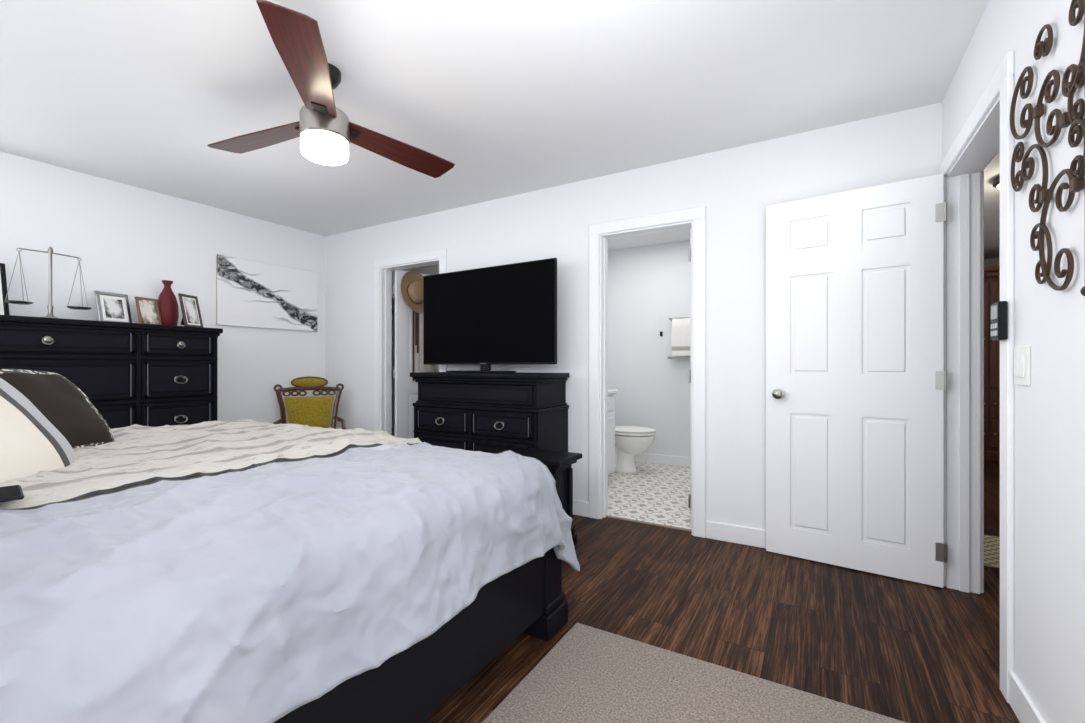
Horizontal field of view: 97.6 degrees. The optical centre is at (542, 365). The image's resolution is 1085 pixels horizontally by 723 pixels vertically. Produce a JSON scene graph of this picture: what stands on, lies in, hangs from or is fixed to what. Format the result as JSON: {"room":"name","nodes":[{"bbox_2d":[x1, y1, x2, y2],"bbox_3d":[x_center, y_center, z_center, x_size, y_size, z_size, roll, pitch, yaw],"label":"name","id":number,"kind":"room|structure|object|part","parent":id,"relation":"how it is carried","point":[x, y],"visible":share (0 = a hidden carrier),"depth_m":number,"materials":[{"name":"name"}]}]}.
{"room":"bedroom","nodes":[
{"label":"bedroom","id":0,"kind":"room"},
{"bbox_2d":[0,151,324,423],"bbox_3d":[-3.218,-0.130,3.432,0.120,2.440,3.820,0,0,30],"label":"wall","id":1,"kind":"structure","parent":0,"point":[132,242],"depth_m":3.65,"materials":[{"name":"white paint"}]},
{"bbox_2d":[216,254,316,331],"bbox_3d":[-2.538,-0.650,4.442,0.030,0.600,0.930,0,0,30],"label":"canvas art","id":2,"kind":"object","parent":1,"relation":"attached to","point":[250,293],"visible":1,"depth_m":4.37,"materials":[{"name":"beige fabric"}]},
{"bbox_2d":[392,268,411,435],"bbox_3d":[-1.885,-0.130,5.416,0.120,2.440,0.950,0,0,30],"label":"wall","id":3,"kind":"structure","parent":0,"point":[393,361],"depth_m":5.54,"materials":[{"name":"white paint"}]},
{"bbox_2d":[412,264,438,274],"bbox_3d":[-0.769,-0.130,5.383,2.080,2.440,0.120,0,0,30],"label":"wall","id":4,"kind":"structure","parent":0,"point":[431,270],"depth_m":5.66,"materials":[{"name":"white paint"}]},
{"bbox_2d":[0,0,999,258],"bbox_3d":[0.976,-1.400,3.802,6.990,0.100,8.690,0,0,30],"label":"ceiling","id":5,"kind":"structure","parent":0,"point":[496,98],"depth_m":2.30,"materials":[{"name":"white paint"}]},
{"bbox_2d":[207,0,454,177],"bbox_3d":[-1.016,-1.149,2.276,1.277,0.398,1.261,0,0,30],"label":"fan","id":6,"kind":"object","parent":5,"relation":"hanging from","point":[325,130],"visible":1,"depth_m":2.08,"materials":[{"name":"brown wood"}]},
{"bbox_3d":[-1.347,-1.112,2.320,0.652,0.014,0.176,0,11,23],"label":"blade","id":7,"kind":"part","parent":6,"relation":"part of","materials":[{"name":"brown wood"}]},
{"bbox_3d":[-0.888,-1.112,1.795,0.176,0.014,0.652,11,-3,-15],"label":"blade","id":8,"kind":"part","parent":6,"relation":"part of","materials":[{"name":"brown wood"}]},
{"bbox_3d":[-0.753,-1.112,2.469,0.176,0.014,0.652,-14,-9,37],"label":"blade","id":9,"kind":"part","parent":6,"relation":"part of","materials":[{"name":"brown wood"}]},
{"bbox_2d":[992,175,999,189],"bbox_3d":[3.400,-1.290,3.341,0.340,0.115,0.340,0,0,30],"label":"recessed light","id":10,"kind":"object","parent":5,"relation":"in","point":[996,182],"visible":0.1,"depth_m":3.40,"materials":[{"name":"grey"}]},
{"bbox_2d":[325,102,941,529],"bbox_3d":[-0.079,-0.130,3.741,4.990,2.440,0.120,0,0,30],"label":"wall","id":11,"kind":"structure","parent":0,"point":[737,190],"depth_m":3.02,"materials":[{"name":"white paint"}]},
{"bbox_2d":[374,248,446,434],"bbox_3d":[-1.188,0.037,4.389,0.910,2.105,0.156,0,0,30],"label":"door frame","id":12,"kind":"structure","parent":11,"relation":"attached to","point":[383,268],"depth_m":4.53,"materials":[{"name":"white wood"}]},
{"bbox_2d":[393,270,438,438],"bbox_3d":[-1.183,0.072,4.862,0.222,2.020,0.702,0,0,30],"label":"closet door leaf","id":13,"kind":"structure","parent":11,"relation":"in","point":[406,392],"depth_m":4.66,"materials":[{"name":"white wood"}]},
{"bbox_2d":[400,271,435,380],"bbox_3d":[-1.169,-0.388,4.773,0.209,1.076,0.668,0,0,30],"label":"hat","id":14,"kind":"object","parent":11,"relation":"hanging from","point":[411,287],"visible":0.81,"depth_m":4.68,"materials":[{"name":"beige wicker"}]},
{"bbox_2d":[573,499,588,516],"bbox_3d":[-0.246,1.035,3.761,1.350,0.110,0.014,0,0,30],"label":"baseboard","id":15,"kind":"structure","parent":11,"relation":"attached to","point":[580,508],"depth_m":3.45,"materials":[{"name":"white"}]},
{"bbox_2d":[589,206,705,537],"bbox_3d":[0.721,0.037,3.274,0.810,2.105,0.156,0,0,30],"label":"door frame","id":16,"kind":"structure","parent":11,"relation":"attached to","point":[694,218],"depth_m":3.29,"materials":[{"name":"white wood"}]},
{"bbox_2d":[688,228,691,526],"bbox_3d":[1.165,0.072,3.456,0.171,2.020,0.644,0,0,30],"label":"door leaf","id":17,"kind":"structure","parent":11,"relation":"in","point":[690,380],"depth_m":3.20,"materials":[{"name":"white wood"}]},
{"bbox_2d":[706,521,765,548],"bbox_3d":[1.535,1.035,2.713,1.165,0.110,0.025,0,0,30],"label":"baseboard","id":18,"kind":"structure","parent":11,"relation":"attached to","point":[749,536],"depth_m":2.91,"materials":[{"name":"white wood"}]},
{"bbox_2d":[766,174,947,587],"bbox_3d":[1.650,0.072,2.564,0.809,2.020,0.143,0,0,30],"label":"entry door","id":19,"kind":"structure","parent":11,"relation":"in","point":[856,380],"depth_m":2.52,"materials":[{"name":"white wood"}]},
{"bbox_2d":[606,462,691,531],"bbox_3d":[1.370,1.137,4.128,2.880,0.106,2.130,0,0,30],"label":"floor","id":20,"kind":"structure","parent":0,"point":[652,494],"depth_m":3.97,"materials":[{"name":"white tile"}]},
{"bbox_2d":[608,389,617,473],"bbox_3d":[0.245,0.564,4.229,0.563,1.052,0.980,0,0,30],"label":"bathroom vanity","id":21,"kind":"object","parent":20,"relation":"on","point":[611,431],"visible":0.06,"depth_m":4.41,"materials":[{"name":"white wood"}]},
{"bbox_2d":[613,426,655,473],"bbox_3d":[0.788,0.705,4.948,0.789,0.770,0.470,0,0,30],"label":"toilet","id":22,"kind":"object","parent":20,"relation":"on","point":[631,442],"visible":0.52,"depth_m":4.76,"materials":[{"name":"white ceramic"}]},
{"bbox_2d":[608,240,689,456],"bbox_3d":[1.445,-0.130,5.248,1.880,2.440,0.120,0,0,30],"label":"wall","id":23,"kind":"structure","parent":0,"point":[648,292],"depth_m":5.32,"materials":[{"name":"white paint"}]},
{"bbox_2d":[635,453,689,467],"bbox_3d":[1.407,1.035,5.192,1.590,0.110,0.014,0,0,30],"label":"baseboard","id":24,"kind":"structure","parent":23,"relation":"attached to","point":[679,461],"depth_m":5.23,"materials":[{"name":"white wood"}]},
{"bbox_2d":[660,317,689,358],"bbox_3d":[1.637,0.151,4.901,0.942,1.346,0.283,0,0,30],"label":"towel","id":25,"kind":"object","parent":23,"relation":"attached to","point":[680,337],"visible":0.44,"depth_m":5.04,"materials":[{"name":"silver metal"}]},
{"bbox_2d":[422,461,1019,722],"bbox_3d":[0.976,1.140,3.802,6.990,0.100,8.690,0,0,30],"label":"floor","id":26,"kind":"structure","parent":0,"point":[907,651],"depth_m":2.02,"materials":[{"name":"brown wood"}]},
{"bbox_2d":[0,315,222,428],"bbox_3d":[-3.117,0.403,2.913,0.519,1.375,1.905,0,0,30],"label":"dresser","id":27,"kind":"object","parent":26,"relation":"on","point":[121,374],"visible":0.44,"depth_m":3.12,"materials":[{"name":"black wood"}]},
{"bbox_2d":[0,263,9,314],"bbox_3d":[-3.348,-0.458,2.807,0.132,0.344,0.240,0,0,25],"label":"photo frame","id":28,"kind":"object","parent":27,"relation":"on","point":[4,307],"visible":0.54,"depth_m":2.89,"materials":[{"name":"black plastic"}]},
{"bbox_2d":[4,246,91,317],"bbox_3d":[-3.088,-0.519,2.980,0.140,0.465,0.390,0,0,30],"label":"scale","id":29,"kind":"object","parent":27,"relation":"on","point":[50,307],"visible":0.92,"depth_m":2.97,"materials":[{"name":"grey metal"}]},
{"bbox_2d":[94,290,131,322],"bbox_3d":[-2.974,-0.397,3.282,0.090,0.222,0.200,0,0,15],"label":"photo frame","id":30,"kind":"object","parent":27,"relation":"on","point":[112,307],"visible":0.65,"depth_m":3.27,"materials":[{"name":"grey wood"}]},
{"bbox_2d":[103,297,124,318],"bbox_3d":[-2.958,-0.397,3.278,0.060,0.135,0.117,0,0,30],"label":"photo","id":31,"kind":"object","parent":30,"relation":"attached to","point":[113,307],"depth_m":3.28},
{"bbox_2d":[135,296,161,324],"bbox_3d":[-2.859,-0.389,3.433,0.085,0.207,0.155,0,0,12],"label":"photo frame","id":32,"kind":"object","parent":27,"relation":"on","point":[148,311],"visible":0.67,"depth_m":3.42,"materials":[{"name":"brown wood"}]},
{"bbox_2d":[158,280,178,325],"bbox_3d":[-2.829,-0.465,3.582,0.136,0.355,0.136,0,0,30],"label":"vase","id":33,"kind":"object","parent":27,"relation":"on","point":[168,307],"visible":0.77,"depth_m":3.55,"materials":[{"name":"red ceramic"}]},
{"bbox_2d":[178,293,202,326],"bbox_3d":[-2.644,-0.409,3.550,0.098,0.246,0.170,0,0,2],"label":"photo frame","id":34,"kind":"object","parent":27,"relation":"on","point":[190,310],"visible":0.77,"depth_m":3.54,"materials":[{"name":"brown"}]},
{"bbox_2d":[183,298,199,324],"bbox_3d":[-2.625,-0.409,3.550,0.087,0.183,0.114,0,0,30],"label":"photo","id":35,"kind":"object","parent":34,"relation":"attached to","point":[191,310],"depth_m":3.55},
{"bbox_2d":[0,369,579,722],"bbox_3d":[-1.380,0.335,1.649,2.340,1.510,2.306,0,0,30],"label":"bed","id":36,"kind":"object","parent":26,"relation":"on","point":[241,571],"visible":1,"depth_m":1.12,"materials":[{"name":"black"}]},
{"bbox_2d":[0,369,118,473],"bbox_3d":[-1.795,0.185,1.686,0.138,0.430,0.430,-38,1,-1],"label":"pillow","id":37,"kind":"object","parent":36,"relation":"on","point":[67,408],"depth_m":1.73,"materials":[{"name":"fabric"}]},
{"bbox_2d":[273,376,345,429],"bbox_3d":[-2.066,0.594,4.210,0.598,0.992,0.661,0,0,-26],"label":"chair","id":38,"kind":"object","parent":26,"relation":"on","point":[313,411],"visible":0.54,"depth_m":4.43,"materials":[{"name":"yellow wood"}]},
{"bbox_2d":[410,372,569,452],"bbox_3d":[-0.414,0.570,3.572,1.160,1.040,0.470,0,0,30],"label":"chest","id":39,"kind":"object","parent":26,"relation":"on","point":[486,412],"visible":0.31,"depth_m":3.35,"materials":[{"name":"black wood"}]},
{"bbox_2d":[423,258,556,372],"bbox_3d":[-0.447,-0.354,3.665,1.290,0.805,0.233,0,0,30],"label":"tv","id":40,"kind":"object","parent":39,"relation":"on","point":[485,318],"visible":1,"depth_m":3.60,"materials":[{"name":"black plastic"}]},
{"bbox_2d":[492,447,581,545],"bbox_3d":[-0.046,0.812,2.905,0.500,0.555,0.300,0,0,30],"label":"nightstand","id":41,"kind":"object","parent":26,"relation":"on","point":[558,464],"visible":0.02,"depth_m":2.85,"materials":[{"name":"black wood"}]},
{"bbox_2d":[482,623,906,722],"bbox_3d":[0.182,1.083,0.733,1.345,0.014,2.150,0,0,30],"label":"rug","id":42,"kind":"object","parent":26,"relation":"on","point":[580,673],"visible":1,"depth_m":1.56,"materials":[{"name":"carpet"}]},
{"bbox_2d":[984,265,999,462],"bbox_3d":[5.218,-0.020,5.719,1.300,2.220,0.800,0,0,30],"label":"armoire","id":43,"kind":"object","parent":26,"relation":"on","point":[991,380],"visible":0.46,"depth_m":5.39,"materials":[{"name":"brown wood"}]},
{"bbox_2d":[984,535,999,571],"bbox_3d":[2.886,1.084,2.639,0.902,0.012,0.700,0,0,30],"label":"rug","id":44,"kind":"object","parent":26,"relation":"on","point":[991,552],"visible":0.17,"depth_m":2.75,"materials":[{"name":"brown carpet"}]},
{"bbox_2d":[984,258,999,265],"bbox_3d":[5.344,-0.130,6.212,1.640,2.440,0.120,0,0,30],"label":"wall","id":45,"kind":"structure","parent":0,"point":[992,262],"depth_m":5.96,"materials":[{"name":"white paint"}]},
{"bbox_2d":[942,0,1084,722],"bbox_3d":[2.423,-0.130,2.957,0.120,2.440,8.690,0,0,30],"label":"wall","id":46,"kind":"structure","parent":0,"point":[1049,530],"depth_m":1.31,"materials":[{"name":"white paint"}]},
{"bbox_2d":[939,51,1013,702],"bbox_3d":[1.825,0.037,1.935,0.156,2.105,1.025,0,0,30],"label":"door frame","id":47,"kind":"structure","parent":46,"relation":"attached to","point":[982,139],"depth_m":2.28,"materials":[{"name":"white wood"}]},
{"bbox_2d":[991,301,1007,340],"bbox_3d":[1.504,-0.147,1.565,0.026,0.125,0.080,0,0,30],"label":"keypad","id":48,"kind":"object","parent":46,"relation":"attached to","point":[999,320],"visible":1,"depth_m":1.53,"materials":[{"name":"black plastic"}]},
{"bbox_2d":[1014,346,1030,385],"bbox_3d":[1.473,0.000,1.461,0.010,0.120,0.120,0,0,30],"label":"switch plate","id":49,"kind":"object","parent":46,"relation":"attached to","point":[1022,365],"visible":1,"depth_m":1.44,"materials":[{"name":"white plastic"}]},
{"bbox_2d":[1009,671,1046,722],"bbox_3d":[0.879,1.035,0.448,0.014,0.110,2.500,0,0,30],"label":"baseboard","id":50,"kind":"structure","parent":46,"relation":"attached to","point":[1023,706],"depth_m":1.44,"materials":[{"name":"white"}]},
{"bbox_2d":[1010,0,1084,295],"bbox_3d":[1.236,-0.545,1.073,0.028,0.778,1.010,0,0,30],"label":"art","id":51,"kind":"object","parent":46,"relation":"attached to","point":[1072,117],"visible":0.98,"depth_m":1.26,"materials":[{"name":"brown metal"}]}
]}

